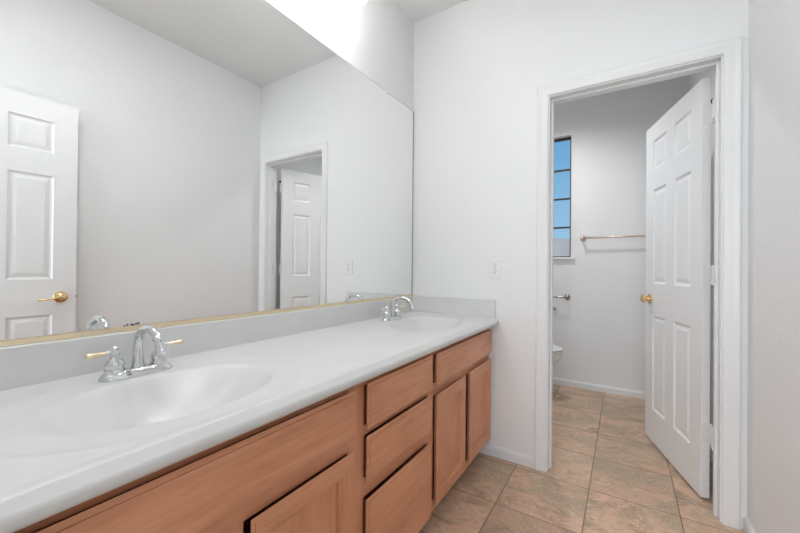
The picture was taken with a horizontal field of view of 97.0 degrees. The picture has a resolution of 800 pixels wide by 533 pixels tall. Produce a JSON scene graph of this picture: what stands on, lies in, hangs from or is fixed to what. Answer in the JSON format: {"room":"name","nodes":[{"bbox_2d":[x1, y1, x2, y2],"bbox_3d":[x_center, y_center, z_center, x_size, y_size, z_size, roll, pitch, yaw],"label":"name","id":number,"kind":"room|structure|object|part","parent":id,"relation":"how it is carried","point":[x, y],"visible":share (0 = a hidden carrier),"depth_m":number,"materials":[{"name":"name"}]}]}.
{"room":"bathroom","nodes":[
{"label":"bathroom","id":0,"kind":"room"},
{"bbox_2d":[266,0,413,110],"bbox_3d":[-0.092,-0.272,2.206,0.120,2.740,3.913,0,0,32],"label":"wall","id":1,"kind":"structure","parent":0,"point":[376,37],"depth_m":1.96,"materials":[{"name":"white paint"}]},
{"bbox_2d":[0,296,412,390],"bbox_3d":[-0.466,0.240,1.487,0.019,0.100,2.070,0,0,32],"label":"backsplash","id":2,"kind":"structure","parent":1,"relation":"attached to","point":[23,365],"depth_m":1.10,"materials":[{"name":"stone"}]},
{"bbox_2d":[0,0,413,346],"bbox_3d":[-0.464,-0.432,1.494,0.012,1.242,2.064,0,0,32],"label":"wall mirror","id":3,"kind":"object","parent":1,"relation":"attached to","point":[164,163],"visible":1,"depth_m":1.13,"materials":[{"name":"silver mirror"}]},
{"bbox_2d":[395,0,466,22],"bbox_3d":[0.664,-1.677,1.742,1.881,0.080,3.913,0,0,32],"label":"ceiling","id":4,"kind":"structure","parent":0,"point":[417,10],"depth_m":2.23,"materials":[{"name":"white paint"}]},
{"bbox_2d":[412,0,748,528],"bbox_3d":[0.807,-0.265,1.981,1.641,2.740,0.115,0,0,32],"label":"wall","id":5,"kind":"structure","parent":0,"point":[480,66],"depth_m":2.04,"materials":[{"name":"white paint"}]},
{"bbox_2d":[489,259,500,277],"bbox_3d":[0.556,0.011,2.063,0.070,0.115,0.008,0,0,32],"label":"wall outlet","id":6,"kind":"object","parent":5,"relation":"attached to","point":[494,264],"visible":1,"depth_m":2.06,"materials":[{"name":"white plastic"}]},
{"bbox_2d":[480,443,534,468],"bbox_3d":[0.599,1.074,2.024,0.332,0.060,0.011,0,0,32],"label":"baseboard","id":7,"kind":"structure","parent":5,"relation":"attached to","point":[495,451],"depth_m":2.00,"materials":[{"name":"white paint"}]},
{"bbox_2d":[535,36,741,529],"bbox_3d":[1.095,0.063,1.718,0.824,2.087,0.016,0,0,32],"label":"trim","id":8,"kind":"structure","parent":5,"relation":"attached to","point":[731,49],"depth_m":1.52,"materials":[{"name":"white paint"}]},
{"bbox_2d":[640,78,713,497],"bbox_3d":[1.547,0.101,1.999,0.141,1.998,0.706,0,0,16],"label":"door","id":9,"kind":"structure","parent":5,"relation":"in","point":[678,145],"depth_m":1.89,"materials":[{"name":"white paint"}]},
{"bbox_3d":[1.580,0.207,2.278,0.053,0.064,0.064,0,0,16],"label":"knob","id":10,"kind":"part","parent":9,"relation":"part of","materials":[{"name":"gold metal"}]},
{"bbox_2d":[419,384,744,532],"bbox_3d":[0.639,1.143,1.728,1.881,0.080,3.913,0,0,32],"label":"floor","id":11,"kind":"structure","parent":0,"point":[606,475],"depth_m":1.76,"materials":[{"name":"tile"}]},
{"bbox_2d":[13,328,490,532],"bbox_3d":[-0.246,0.711,1.341,0.548,0.764,2.069,0,0,32],"label":"vanity cabinet","id":12,"kind":"object","parent":11,"relation":"on","point":[379,454],"visible":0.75,"depth_m":0.97,"materials":[{"name":"brown wood"}]},
{"bbox_3d":[-0.325,0.419,0.722,0.022,0.131,0.718,0,0,32],"label":"false drawer","id":13,"kind":"part","parent":12,"relation":"part of","materials":[{"name":"brown wood"}]},
{"bbox_2d":[0,295,498,532],"bbox_3d":[-0.227,0.290,1.335,0.587,0.217,2.070,0,0,32],"label":"countertop","id":14,"kind":"structure","parent":12,"relation":"on","point":[69,438],"depth_m":0.87,"materials":[{"name":"stone"}]},
{"bbox_2d":[85,325,183,382],"bbox_3d":[-0.670,0.217,0.936,0.181,0.136,0.178,1,0,-6],"label":"faucet","id":15,"kind":"object","parent":14,"relation":"on","point":[114,369],"visible":1,"depth_m":0.90,"materials":[{"name":"silver metal"}]},
{"bbox_3d":[-0.723,0.236,0.895,0.043,0.068,0.043,0,0,32],"label":"handle","id":16,"kind":"part","parent":15,"relation":"part of","materials":[{"name":"silver metal"}]},
{"bbox_3d":[-0.696,0.275,0.938,0.058,0.020,0.166,0,0,32],"label":"plate","id":17,"kind":"part","parent":15,"relation":"part of","materials":[{"name":"silver metal"}]},
{"bbox_3d":[-0.643,0.208,0.905,0.155,0.118,0.032,0,0,32],"label":"spout","id":18,"kind":"part","parent":15,"relation":"part of","materials":[{"name":"silver metal"}]},
{"bbox_3d":[-0.668,0.237,0.981,0.043,0.068,0.043,0,0,32],"label":"handle","id":19,"kind":"part","parent":15,"relation":"part of","materials":[{"name":"silver metal"}]},
{"bbox_2d":[381,296,414,321],"bbox_3d":[-0.017,0.228,1.965,0.181,0.136,0.178,1,0,-6],"label":"faucet","id":20,"kind":"object","parent":14,"relation":"on","point":[389,314],"visible":1,"depth_m":1.93,"materials":[{"name":"silver metal"}]},
{"bbox_3d":[-0.070,0.247,1.925,0.043,0.068,0.043,0,0,32],"label":"handle","id":21,"kind":"part","parent":20,"relation":"part of","materials":[{"name":"silver metal"}]},
{"bbox_3d":[-0.043,0.286,1.967,0.058,0.020,0.166,0,0,32],"label":"plate","id":22,"kind":"part","parent":20,"relation":"part of","materials":[{"name":"silver metal"}]},
{"bbox_3d":[-0.015,0.248,2.011,0.043,0.068,0.043,0,0,32],"label":"handle","id":23,"kind":"part","parent":20,"relation":"part of","materials":[{"name":"silver metal"}]},
{"bbox_3d":[0.009,0.219,1.935,0.155,0.118,0.032,0,0,32],"label":"spout","id":24,"kind":"part","parent":20,"relation":"part of","materials":[{"name":"silver metal"}]},
{"bbox_3d":[-0.229,0.757,0.877,0.021,0.457,0.332,0,0,32],"label":"cabinet door","id":25,"kind":"part","parent":12,"relation":"part of","materials":[{"name":"brown wood"}]},
{"bbox_3d":[-0.232,0.757,0.879,0.001,0.334,0.209,0,0,32],"label":"recessed panel","id":26,"kind":"part","parent":12,"relation":"part of","materials":[{"name":"brown wood"}]},
{"bbox_3d":[0.007,0.856,1.249,0.022,0.301,0.428,0,0,32],"label":"drawer","id":27,"kind":"part","parent":12,"relation":"part of","materials":[{"name":"brown wood"}]},
{"bbox_3d":[0.009,0.586,1.250,0.022,0.142,0.428,0,0,32],"label":"drawer","id":28,"kind":"part","parent":12,"relation":"part of","materials":[{"name":"brown wood"}]},
{"bbox_3d":[0.011,0.425,1.251,0.022,0.139,0.428,0,0,32],"label":"drawer","id":29,"kind":"part","parent":12,"relation":"part of","materials":[{"name":"brown wood"}]},
{"bbox_3d":[0.230,0.762,1.601,0.021,0.462,0.320,0,0,32],"label":"cabinet door","id":30,"kind":"part","parent":12,"relation":"part of","materials":[{"name":"brown wood"}]},
{"bbox_3d":[0.227,0.762,1.603,0.001,0.339,0.197,0,0,32],"label":"recessed panel","id":31,"kind":"part","parent":12,"relation":"part of","materials":[{"name":"brown wood"}]},
{"bbox_3d":[0.336,0.430,1.766,0.022,0.132,0.712,0,0,32],"label":"false drawer","id":32,"kind":"part","parent":12,"relation":"part of","materials":[{"name":"brown wood"}]},
{"bbox_3d":[0.432,0.765,1.920,0.021,0.464,0.332,0,0,32],"label":"cabinet door","id":33,"kind":"part","parent":12,"relation":"part of","materials":[{"name":"brown wood"}]},
{"bbox_3d":[0.428,0.765,1.922,0.001,0.341,0.209,0,0,32],"label":"recessed panel","id":34,"kind":"part","parent":12,"relation":"part of","materials":[{"name":"brown wood"}]},
{"bbox_2d":[553,345,562,365],"bbox_3d":[1.036,0.737,3.148,0.759,0.752,0.476,0,0,32],"label":"toilet","id":35,"kind":"object","parent":11,"relation":"on","point":[557,350],"visible":0.07,"depth_m":2.91,"materials":[{"name":"white ceramic"}]},
{"bbox_3d":[1.112,0.918,3.098,0.570,0.392,0.366,0,0,32],"label":"bowl","id":36,"kind":"part","parent":35,"relation":"part of","materials":[{"name":"white ceramic"}]},
{"bbox_3d":[1.131,0.688,3.088,0.532,0.020,0.370,0,0,32],"label":"lid","id":37,"kind":"part","parent":35,"relation":"part of","materials":[{"name":"white plastic"}]},
{"bbox_2d":[553,75,689,391],"bbox_3d":[1.667,-0.250,3.337,1.641,2.740,0.120,0,0,32],"label":"wall","id":38,"kind":"structure","parent":0,"point":[599,330],"depth_m":3.15,"materials":[{"name":"white paint"}]},
{"bbox_2d":[553,294,570,299],"bbox_3d":[1.482,0.285,3.328,0.214,0.054,0.083,0,0,32],"label":"toilet paper holder","id":39,"kind":"object","parent":38,"relation":"attached to","point":[567,296],"visible":0.52,"depth_m":3.30,"materials":[{"name":"silver metal"}]},
{"bbox_2d":[553,133,574,258],"bbox_3d":[1.361,-0.661,3.498,0.678,1.184,0.113,0,0,32],"label":"window","id":40,"kind":"structure","parent":38,"relation":"in","point":[571,134],"depth_m":3.35,"materials":[{"name":"brown metal"}]},
{"bbox_3d":[1.347,-0.079,3.482,0.678,0.020,0.083,0,0,32],"label":"sill","id":41,"kind":"part","parent":40,"relation":"part of","materials":[{"name":"white paint"}]},
{"bbox_2d":[553,377,644,398],"bbox_3d":[1.620,1.089,3.275,1.619,0.060,0.011,0,0,32],"label":"baseboard","id":42,"kind":"structure","parent":38,"relation":"attached to","point":[565,382],"depth_m":3.16,"materials":[{"name":"white paint"}]},
{"bbox_2d":[580,235,645,240],"bbox_3d":[1.922,-0.257,3.059,0.664,0.054,0.075,0,0,32],"label":"towel bar","id":43,"kind":"object","parent":38,"relation":"attached to","point":[582,238],"visible":0.52,"depth_m":3.08,"materials":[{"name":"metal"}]},
{"bbox_2d":[690,0,799,532],"bbox_3d":[1.395,-0.263,1.264,0.120,2.740,3.913,0,0,32],"label":"wall","id":44,"kind":"structure","parent":0,"point":[773,345],"depth_m":1.24,"materials":[{"name":"white paint"}]},
{"bbox_2d":[709,444,712,461],"bbox_3d":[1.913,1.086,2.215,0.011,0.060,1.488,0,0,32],"label":"door hinge","id":45,"kind":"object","parent":44,"relation":"attached to","point":[711,450],"depth_m":2.04,"materials":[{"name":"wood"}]},
{"bbox_2d":[743,516,754,532],"bbox_3d":[0.898,1.069,0.613,0.011,0.060,2.074,0,0,32],"label":"baseboard","id":46,"kind":"structure","parent":44,"relation":"attached to","point":[747,527],"depth_m":1.45,"materials":[{"name":"white paint"}]},
{"label":"outside","id":47,"kind":"structure","parent":0,"visible":0},
{"bbox_2d":[553,238,569,255],"bbox_3d":[52.838,-3.812,85.595,180.000,11.586,53.000,0,0,32],"label":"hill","id":48,"kind":"structure","parent":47,"point":[561,246],"depth_m":82.32,"materials":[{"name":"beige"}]}
]}

